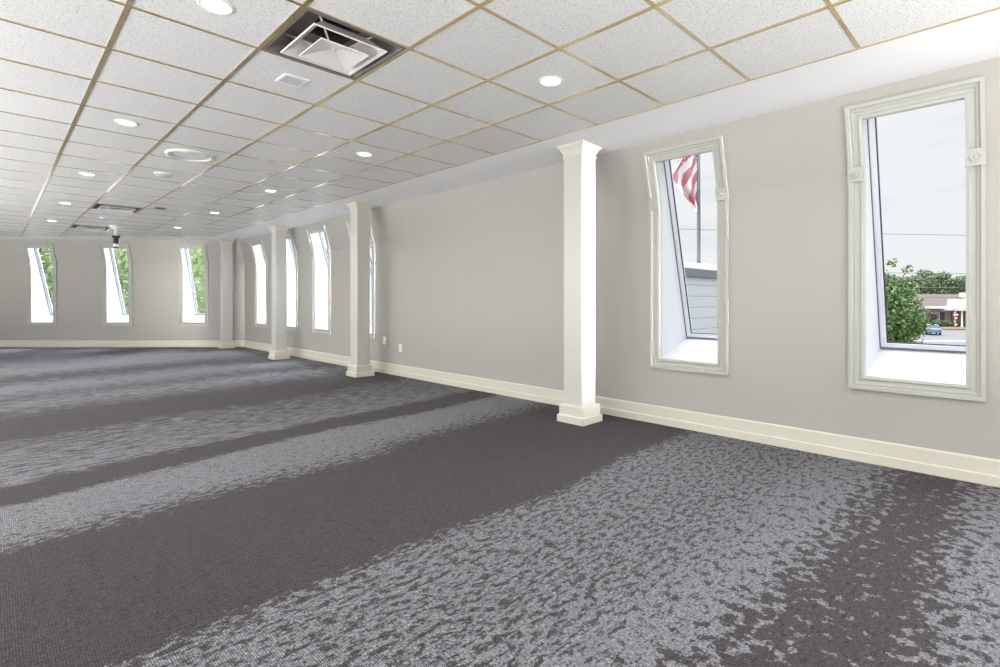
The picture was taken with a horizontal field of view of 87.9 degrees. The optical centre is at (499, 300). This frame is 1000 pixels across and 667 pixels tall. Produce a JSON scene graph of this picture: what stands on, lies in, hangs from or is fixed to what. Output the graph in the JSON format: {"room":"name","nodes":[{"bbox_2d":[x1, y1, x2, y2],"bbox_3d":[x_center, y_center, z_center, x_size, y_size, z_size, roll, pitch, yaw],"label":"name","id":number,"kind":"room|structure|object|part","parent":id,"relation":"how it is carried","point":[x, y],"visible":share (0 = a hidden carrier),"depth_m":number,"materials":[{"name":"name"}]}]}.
{"room":"empty office space","nodes":[
{"label":"empty office space","id":0,"kind":"room"},
{"bbox_2d":[0,240,244,340],"bbox_3d":[-12.025,-0.003,12.745,11.856,2.845,0.984,0,0,0],"label":"wall","id":1,"kind":"structure","parent":0,"point":[79,262],"depth_m":12.40,"materials":[{"name":"paint"},{"name":"drywall"}]},
{"bbox_2d":[22,244,56,325],"bbox_3d":[-10.941,-0.369,12.613,0.710,1.972,0.723,0,0,0],"label":"window","id":2,"kind":"structure","parent":1,"relation":"in","point":[40,312],"depth_m":12.43,"materials":[{"name":"paint"}]},
{"bbox_3d":[-10.914,-0.495,12.708,0.576,1.718,0.534,0,0,0],"label":"sash frame","id":3,"kind":"part","parent":2,"relation":"part of","materials":[{"name":"paint"}]},
{"bbox_2d":[99,244,132,325],"bbox_3d":[-9.136,-0.369,12.613,0.710,1.972,0.723,0,0,0],"label":"window","id":4,"kind":"structure","parent":1,"relation":"in","point":[113,309],"depth_m":12.41,"materials":[{"name":"paint"}]},
{"bbox_3d":[-9.108,-0.495,12.708,0.576,1.718,0.534,0,0,0],"label":"sash frame","id":5,"kind":"part","parent":4,"relation":"part of","materials":[{"name":"paint"}]},
{"bbox_2d":[0,340,243,346],"bbox_3d":[-12.030,1.040,12.386,11.846,0.160,0.028,0,0,0],"label":"baseboard","id":6,"kind":"structure","parent":1,"relation":"attached to","point":[3,343],"depth_m":12.38,"materials":[{"name":"paint"}]},
{"bbox_2d":[175,244,208,325],"bbox_3d":[-7.318,-0.369,12.613,0.710,1.972,0.723,0,0,0],"label":"window","id":7,"kind":"structure","parent":1,"relation":"in","point":[189,315],"depth_m":12.39,"materials":[{"name":"paint"}]},
{"bbox_3d":[-7.290,-0.495,12.708,0.576,1.718,0.534,0,0,0],"label":"sash frame","id":8,"kind":"part","parent":7,"relation":"part of","materials":[{"name":"paint"}]},
{"bbox_2d":[0,347,999,666],"bbox_3d":[-6.194,1.270,6.454,8.465,0.300,24.958,0,0,-44],"label":"floor","id":9,"kind":"structure","parent":0,"point":[160,506],"depth_m":2.46,"materials":[{"name":"carpet"}]},
{"bbox_2d":[218,238,234,348],"bbox_3d":[-6.420,-0.157,12.172,0.300,2.554,0.300,0,0,-44],"label":"column","id":10,"kind":"structure","parent":9,"relation":"on","point":[226,245],"depth_m":12.11,"materials":[{"name":"paint"}]},
{"bbox_2d":[268,224,289,359],"bbox_3d":[-4.229,-0.153,9.931,0.300,2.545,0.300,0,0,-44],"label":"column","id":11,"kind":"structure","parent":9,"relation":"on","point":[279,350],"depth_m":9.86,"materials":[{"name":"paint"}]},
{"bbox_2d":[346,202,373,377],"bbox_3d":[-2.077,-0.154,7.700,0.300,2.548,0.300,0,0,-44],"label":"column","id":12,"kind":"structure","parent":9,"relation":"on","point":[359,366],"depth_m":7.62,"materials":[{"name":"paint"}]},
{"bbox_2d":[557,140,601,425],"bbox_3d":[0.738,-0.153,4.808,0.300,2.546,0.300,0,0,-44],"label":"column","id":13,"kind":"structure","parent":9,"relation":"on","point":[579,407],"depth_m":4.73,"materials":[{"name":"paint"}]},
{"bbox_2d":[0,0,999,239],"bbox_3d":[-5.116,-1.616,8.479,13.470,0.431,26.726,0,0,-44],"label":"ceiling","id":14,"kind":"structure","parent":0,"point":[465,87],"depth_m":3.52,"materials":[{"name":"tile"}]},
{"bbox_2d":[79,172,96,175],"bbox_3d":[-4.681,-1.429,5.885,0.164,0.010,0.164,0,0,-44],"label":"recessed light","id":15,"kind":"object","parent":14,"relation":"in","point":[81,173],"visible":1,"depth_m":5.88,"materials":[{"name":"white"}]},
{"bbox_2d":[70,224,109,230],"bbox_3d":[-8.049,-1.539,10.190,0.596,0.306,0.596,0,0,-44],"label":"ceiling vent","id":16,"kind":"object","parent":14,"relation":"in","point":[81,227],"visible":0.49,"depth_m":10.20,"materials":[{"name":"metal"}]},
{"bbox_2d":[109,225,122,247],"bbox_3d":[-7.414,-1.219,10.007,0.220,0.425,0.220,0,0,-44],"label":"ceiling device","id":17,"kind":"object","parent":14,"relation":"hanging from","point":[115,236],"visible":1,"depth_m":9.98,"materials":[{"name":"white plastic"}]},
{"bbox_2d":[91,203,142,212],"bbox_3d":[-5.959,-1.539,8.059,0.596,0.306,0.596,0,0,-44],"label":"ceiling vent","id":18,"kind":"object","parent":14,"relation":"in","point":[110,208],"visible":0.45,"depth_m":8.07,"materials":[{"name":"metal"}]},
{"bbox_2d":[114,119,138,126],"bbox_3d":[-3.010,-1.429,4.180,0.164,0.010,0.164,0,0,-44],"label":"recessed light","id":19,"kind":"object","parent":14,"relation":"in","point":[124,122],"visible":1,"depth_m":4.16,"materials":[{"name":"white"}]},
{"bbox_2d":[154,172,174,177],"bbox_3d":[-3.809,-1.416,5.880,0.200,0.031,0.200,0,0,-44],"label":"smoke detector","id":20,"kind":"object","parent":14,"relation":"attached to","point":[161,174],"visible":1,"depth_m":5.83,"materials":[{"name":"white plastic"}]},
{"bbox_2d":[164,149,213,161],"bbox_3d":[-3.060,-1.432,5.116,0.424,0.036,0.424,0,0,-44],"label":"recessed light","id":21,"kind":"object","parent":14,"relation":"in","point":[169,152],"visible":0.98,"depth_m":5.10,"materials":[{"name":"white plastic"}]},
{"bbox_2d":[196,0,234,15],"bbox_3d":[-1.380,-1.429,2.518,0.164,0.010,0.164,0,0,-44],"label":"recessed light","id":22,"kind":"object","parent":14,"relation":"in","point":[218,7],"visible":1,"depth_m":2.52,"materials":[{"name":"white glass"}]},
{"bbox_2d":[275,73,309,87],"bbox_3d":[-1.351,-1.428,3.376,0.164,0.010,0.164,0,0,-44],"label":"ceiling vent","id":23,"kind":"object","parent":14,"relation":"in","point":[288,79],"visible":1,"depth_m":3.36,"materials":[{"name":"white plastic"}]},
{"bbox_2d":[261,7,406,79],"bbox_3d":[-0.944,-1.539,2.945,0.596,0.306,0.596,0,0,-44],"label":"ceiling vent","id":24,"kind":"object","parent":14,"relation":"in","point":[365,51],"visible":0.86,"depth_m":2.97,"materials":[{"name":"metal"}]},
{"bbox_2d":[356,152,372,156],"bbox_3d":[-1.327,-1.429,5.078,0.164,0.010,0.164,0,0,-44],"label":"recessed light","id":25,"kind":"object","parent":14,"relation":"in","point":[363,154],"visible":1,"depth_m":5.07,"materials":[{"name":"white"}]},
{"bbox_2d":[538,76,562,86],"bbox_3d":[0.332,-1.429,3.386,0.164,0.010,0.164,0,0,-44],"label":"recessed light","id":26,"kind":"object","parent":14,"relation":"in","point":[548,81],"visible":1,"depth_m":3.38,"materials":[{"name":"white"}]},
{"bbox_2d":[240,57,999,459],"bbox_3d":[-0.020,-0.004,6.695,0.985,2.847,16.657,0,0,-44],"label":"wall","id":27,"kind":"structure","parent":0,"point":[470,279],"depth_m":4.70,"materials":[{"name":"paint"},{"name":"drywall"}]},
{"bbox_2d":[249,239,267,327],"bbox_3d":[-5.199,-0.369,11.788,0.723,1.972,0.710,0,0,-44],"label":"window","id":28,"kind":"structure","parent":27,"relation":"in","point":[257,247],"depth_m":11.84,"materials":[{"name":"paint"}]},
{"bbox_2d":[287,233,297,330],"bbox_3d":[-4.090,-0.369,10.658,0.723,1.972,0.710,0,0,-44],"label":"window","id":29,"kind":"structure","parent":27,"relation":"in","point":[292,256],"depth_m":10.74,"materials":[{"name":"paint"}]},
{"bbox_2d":[306,225,330,334],"bbox_3d":[-3.112,-0.369,9.660,0.723,1.972,0.710,0,0,-44],"label":"window","id":30,"kind":"structure","parent":27,"relation":"in","point":[321,254],"depth_m":9.73,"materials":[{"name":"paint"}]},
{"bbox_3d":[-3.026,-0.495,9.707,0.534,1.718,0.576,0,0,-44],"label":"sash frame","id":31,"kind":"part","parent":30,"relation":"part of","materials":[{"name":"paint"}]},
{"bbox_2d":[345,219,375,338],"bbox_3d":[-2.060,-0.369,8.587,0.723,1.972,0.710,0,0,-44],"label":"window","id":32,"kind":"structure","parent":27,"relation":"in","point":[372,243],"depth_m":8.19,"materials":[{"name":"paint"}]},
{"bbox_2d":[244,340,999,487],"bbox_3d":[-0.273,1.040,6.440,0.028,0.160,16.647,0,0,-44],"label":"baseboard","id":33,"kind":"structure","parent":27,"relation":"attached to","point":[963,467],"depth_m":4.13,"materials":[{"name":"paint"}]},
{"bbox_2d":[643,135,728,375],"bbox_3d":[1.787,-0.369,4.664,0.723,1.972,0.710,0,0,-44],"label":"window","id":34,"kind":"structure","parent":27,"relation":"in","point":[673,344],"depth_m":4.72,"materials":[{"name":"paint"}]},
{"bbox_3d":[1.874,-0.495,4.710,0.534,1.718,0.576,0,0,-44],"label":"sash frame","id":35,"kind":"part","parent":34,"relation":"part of","materials":[{"name":"paint"}]},
{"bbox_2d":[844,76,986,401],"bbox_3d":[2.868,-0.369,3.561,0.723,1.972,0.710,0,0,-44],"label":"window","id":36,"kind":"structure","parent":27,"relation":"in","point":[875,363],"depth_m":3.54,"materials":[{"name":"paint"}]},
{"bbox_3d":[2.955,-0.495,3.608,0.534,1.718,0.576,0,0,-44],"label":"sash frame","id":37,"kind":"part","parent":36,"relation":"part of","materials":[{"name":"paint"}]},
{"label":"outside","id":38,"kind":"structure","parent":0,"visible":0},
{"bbox_2d":[940,326,965,328],"bbox_3d":[19.734,5.120,36.810,360.000,0.001,300.000,0,0,-44],"label":"ground","id":39,"kind":"structure","parent":38,"point":[941,327],"depth_m":97.23,"materials":[{"name":"beige concrete"}]},
{"bbox_2d":[38,248,52,307],"bbox_3d":[-18.721,0.394,20.994,4.806,9.462,4.520,0,0,-41],"label":"tree","id":40,"kind":"object","parent":39,"relation":"on","point":[45,255],"visible":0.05,"depth_m":20.34,"materials":[{"name":"green plant"}]},
{"bbox_2d":[113,248,200,312],"bbox_3d":[-14.779,0.394,21.380,4.806,9.462,4.520,0,0,42],"label":"tree","id":41,"kind":"object","parent":39,"relation":"on","point":[122,270],"visible":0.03,"depth_m":20.09,"materials":[{"name":"green plant"}]},
{"bbox_2d":[188,248,204,312],"bbox_3d":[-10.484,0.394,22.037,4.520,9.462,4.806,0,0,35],"label":"tree","id":42,"kind":"object","parent":39,"relation":"on","point":[200,259],"visible":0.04,"depth_m":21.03,"materials":[{"name":"green plant"}]},
{"bbox_2d":[684,262,716,333],"bbox_3d":[2.623,2.155,11.348,9.010,5.930,2.520,0,0,-44],"label":"building wing","id":43,"kind":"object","parent":39,"relation":"on","point":[701,279],"visible":0.05,"depth_m":11.47,"materials":[{"name":"white"}]},
{"bbox_2d":[697,154,700,262],"bbox_3d":[4.628,-2.675,12.081,0.180,3.730,0.180,0,0,-44],"label":"flagpole","id":44,"kind":"object","parent":43,"relation":"on","point":[698,155],"visible":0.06,"depth_m":12.05,"materials":[{"name":"grey metal"}]},
{"bbox_2d":[672,155,697,211],"bbox_3d":[4.298,-3.022,12.034,0.606,1.939,0.239,0,0,-9],"label":"flag","id":45,"kind":"object","parent":44,"relation":"hanging from","point":[684,173],"visible":0.7,"depth_m":12.08,"materials":[{"name":"fabric"}]},
{"bbox_2d":[885,272,899,283],"bbox_3d":[104.234,-1.180,139.951,6.788,12.615,10.285,0,0,-28],"label":"tree","id":46,"kind":"object","parent":39,"relation":"on","point":[894,276],"visible":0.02,"depth_m":138.06,"materials":[{"name":"green plant"}]},
{"bbox_2d":[895,276,919,293],"bbox_3d":[99.226,-0.422,127.036,5.971,11.097,9.047,0,0,16],"label":"tree","id":47,"kind":"object","parent":39,"relation":"on","point":[913,284],"visible":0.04,"depth_m":124.65,"materials":[{"name":"green plant"}]},
{"bbox_2d":[885,258,933,342],"bbox_3d":[22.248,1.341,29.962,4.267,7.566,4.132,0,0,43],"label":"tree","id":48,"kind":"object","parent":39,"relation":"on","point":[905,320],"visible":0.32,"depth_m":29.12,"materials":[{"name":"green plant"}]},
{"bbox_2d":[908,269,939,293],"bbox_3d":[115.356,-1.743,140.994,10.666,13.743,7.039,0,0,-12],"label":"tree","id":49,"kind":"object","parent":39,"relation":"on","point":[918,279],"visible":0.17,"depth_m":139.82,"materials":[{"name":"green plant"}]},
{"bbox_2d":[893,293,965,326],"bbox_3d":[95.555,1.770,109.100,32.800,6.700,20.200,0,0,0],"label":"house","id":50,"kind":"structure","parent":39,"relation":"on","point":[944,307],"depth_m":104.01,"materials":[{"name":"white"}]},
{"bbox_3d":[88.655,3.220,103.925,1.000,1.800,0.050,0,0,0],"label":"pane","id":51,"kind":"part","parent":50,"relation":"part of","materials":[{"name":"glass"}]},
{"bbox_3d":[92.255,3.570,103.990,3.600,3.100,0.220,0,0,0],"label":"brick panel","id":52,"kind":"part","parent":50,"relation":"part of","materials":[{"name":"red brick"}]},
{"bbox_3d":[88.555,3.570,99.400,0.440,3.100,0.440,0,0,0],"label":"portico post","id":53,"kind":"part","parent":50,"relation":"part of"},
{"bbox_2d":[921,311,938,321],"bbox_3d":[78.477,3.593,96.009,5.655,3.077,2.441,0,0,0],"label":"bush","id":54,"kind":"object","parent":39,"relation":"on","point":[933,316],"visible":0.33,"depth_m":95.49,"materials":[{"name":"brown plant"}]},
{"bbox_2d":[909,330,965,344],"bbox_3d":[75.000,5.090,72.000,100.945,0.060,99.864,0,0,-44],"label":"road","id":55,"kind":"structure","parent":39,"relation":"on","point":[946,334],"depth_m":70.33,"materials":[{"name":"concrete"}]},
{"bbox_2d":[924,324,941,334],"bbox_3d":[63.991,4.311,76.974,1.850,1.488,4.460,0,0,32],"label":"car","id":56,"kind":"object","parent":55,"relation":"on","point":[936,329],"visible":0.62,"depth_m":75.36,"materials":[{"name":"blue paint"}]},
{"bbox_3d":[63.850,3.870,76.744,1.600,0.500,2.900,0,0,32],"label":"cabin glass","id":57,"kind":"part","parent":56,"relation":"part of","materials":[{"name":"glass"}]},
{"bbox_2d":[915,340,965,340],"bbox_3d":[75.000,5.050,64.300,78.960,0.060,77.444,0,0,-44],"label":"kerb","id":58,"kind":"object","parent":55,"relation":"on","point":[915,340],"depth_m":64.58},
{"bbox_2d":[920,271,965,293],"bbox_3d":[107.868,-1.008,126.035,9.523,12.271,6.285,0,0,31],"label":"tree","id":59,"kind":"object","parent":39,"relation":"on","point":[953,285],"visible":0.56,"depth_m":124.91,"materials":[{"name":"green plant"}]},
{"bbox_2d":[932,319,965,326],"bbox_3d":[85.904,4.528,100.981,9.735,1.665,1.538,0,0,0],"label":"hedge","id":60,"kind":"object","parent":39,"relation":"on","point":[941,322],"visible":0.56,"depth_m":100.69,"materials":[{"name":"green plant"}]},
{"bbox_2d":[942,328,965,329],"bbox_3d":[79.675,4.935,89.000,6.800,0.250,1.000,0,0,0],"label":"traffic island","id":61,"kind":"object","parent":39,"relation":"on","point":[942,328],"visible":0.5,"depth_m":88.51,"materials":[{"name":"red brick"}]},
{"bbox_2d":[952,307,958,327],"bbox_3d":[78.979,3.120,89.955,1.040,4.000,0.269,0,0,0],"label":"roadside sign","id":62,"kind":"object","parent":39,"relation":"on","point":[954,314],"visible":0.96,"depth_m":89.84,"materials":[{"name":"white metal"}]},
{"bbox_3d":[15.000,-1.380,52.000,0.336,13.000,2.400,0,0,0],"label":"utility pole","id":63,"kind":"object","parent":39,"relation":"on","visible":0},
{"bbox_2d":[688,229,935,234],"bbox_3d":[55.000,-7.030,54.998,61.354,0.453,51.767,0,0,-44],"label":"overhead cable","id":64,"kind":"object","parent":63,"relation":"attached to","point":[688,229],"visible":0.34,"depth_m":54.09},
{"bbox_2d":[904,287,941,287],"bbox_3d":[55.000,-1.530,54.998,61.354,0.553,51.767,0,0,-44],"label":"overhead cable","id":65,"kind":"object","parent":63,"relation":"attached to","point":[904,287],"visible":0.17,"depth_m":54.20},
{"bbox_2d":[923,273,965,273],"bbox_3d":[55.000,-3.030,54.998,61.354,0.553,51.767,0,0,-44],"label":"overhead cable","id":66,"kind":"object","parent":63,"relation":"attached to","point":[923,273],"visible":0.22,"depth_m":54.34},
{"bbox_2d":[934,297,965,297],"bbox_3d":[55.000,-0.530,54.998,61.354,0.553,51.767,0,0,-44],"label":"overhead cable","id":67,"kind":"object","parent":63,"relation":"attached to","point":[934,297],"visible":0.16,"depth_m":54.40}
]}

